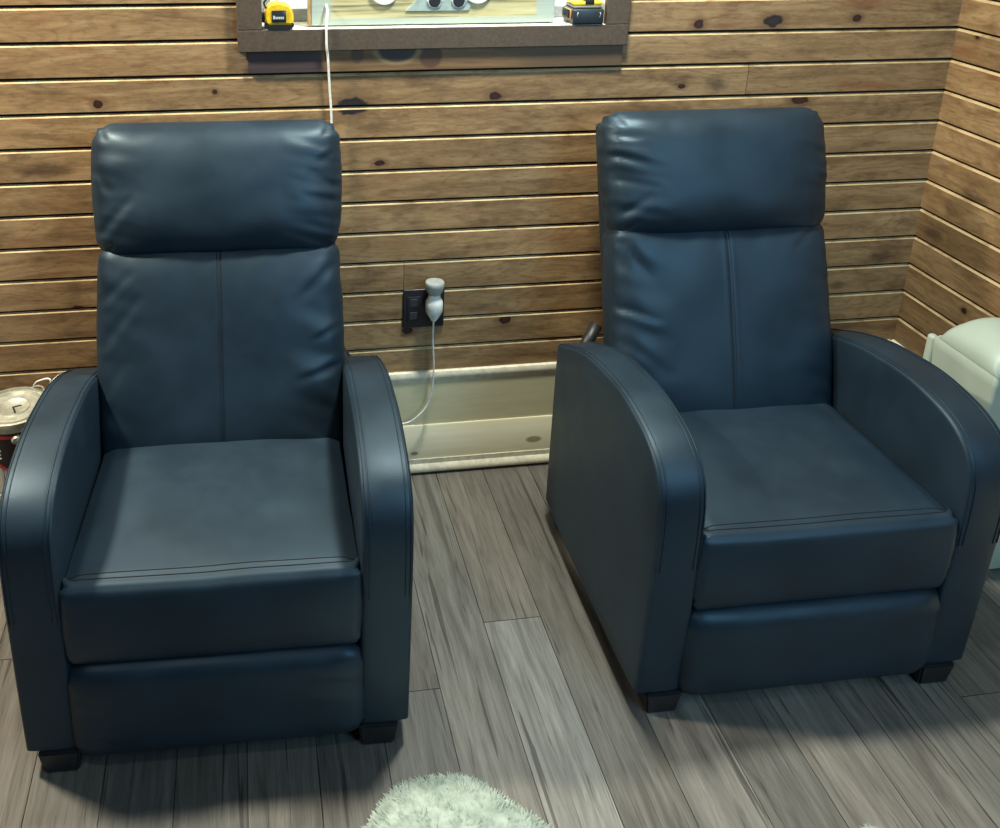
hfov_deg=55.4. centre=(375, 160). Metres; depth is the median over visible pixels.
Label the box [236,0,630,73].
window
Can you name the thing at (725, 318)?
cushion
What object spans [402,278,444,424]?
plug adapter
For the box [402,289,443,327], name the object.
outlet plate
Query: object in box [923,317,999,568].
storage tote
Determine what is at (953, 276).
wall
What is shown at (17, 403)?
paint can
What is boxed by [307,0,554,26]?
picture
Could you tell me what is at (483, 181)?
wall
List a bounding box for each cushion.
[96,242,344,455]
[602,224,831,412]
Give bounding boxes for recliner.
[0,119,413,772]
[546,107,999,712]
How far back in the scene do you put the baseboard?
2.48 m
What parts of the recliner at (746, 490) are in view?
frame, arm, seat, arm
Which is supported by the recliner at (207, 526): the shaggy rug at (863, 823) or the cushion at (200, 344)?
the cushion at (200, 344)
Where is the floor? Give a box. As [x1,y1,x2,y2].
[0,462,999,827]
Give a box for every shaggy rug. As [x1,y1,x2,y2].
[360,771,553,827]
[859,823,877,827]
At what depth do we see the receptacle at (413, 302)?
2.35 m
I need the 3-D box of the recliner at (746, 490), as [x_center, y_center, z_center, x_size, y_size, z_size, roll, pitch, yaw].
[0.794,0.458,2.021,0.693,1.030,0.756,-2,18,-7]
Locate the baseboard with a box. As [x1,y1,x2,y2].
[389,339,889,472]
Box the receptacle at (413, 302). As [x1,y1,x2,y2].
[407,296,419,321]
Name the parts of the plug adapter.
cord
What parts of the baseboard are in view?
shoe moulding, cap moulding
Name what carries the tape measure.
on the window
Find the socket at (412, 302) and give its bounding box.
[409,299,416,319]
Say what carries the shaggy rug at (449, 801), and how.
on the floor
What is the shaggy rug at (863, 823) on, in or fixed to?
on the floor
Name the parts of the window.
casing, sash, pane, casing, sill, casing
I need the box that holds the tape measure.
[262,0,293,29]
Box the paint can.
[0,385,43,497]
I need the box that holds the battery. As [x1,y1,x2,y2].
[562,0,603,24]
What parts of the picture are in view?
grey plate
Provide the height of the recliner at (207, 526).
1.030 m
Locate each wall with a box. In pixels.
[0,0,962,390]
[894,0,999,357]
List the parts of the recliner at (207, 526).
arm, seat, arm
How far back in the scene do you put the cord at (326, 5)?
2.12 m
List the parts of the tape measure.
label plate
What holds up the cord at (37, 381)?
on the paint can
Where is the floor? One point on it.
(518, 685)
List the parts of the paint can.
lid, bail handle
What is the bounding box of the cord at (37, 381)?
[33,373,60,385]
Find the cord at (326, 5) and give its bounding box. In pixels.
[325,4,332,122]
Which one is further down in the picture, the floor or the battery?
the floor
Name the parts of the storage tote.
lid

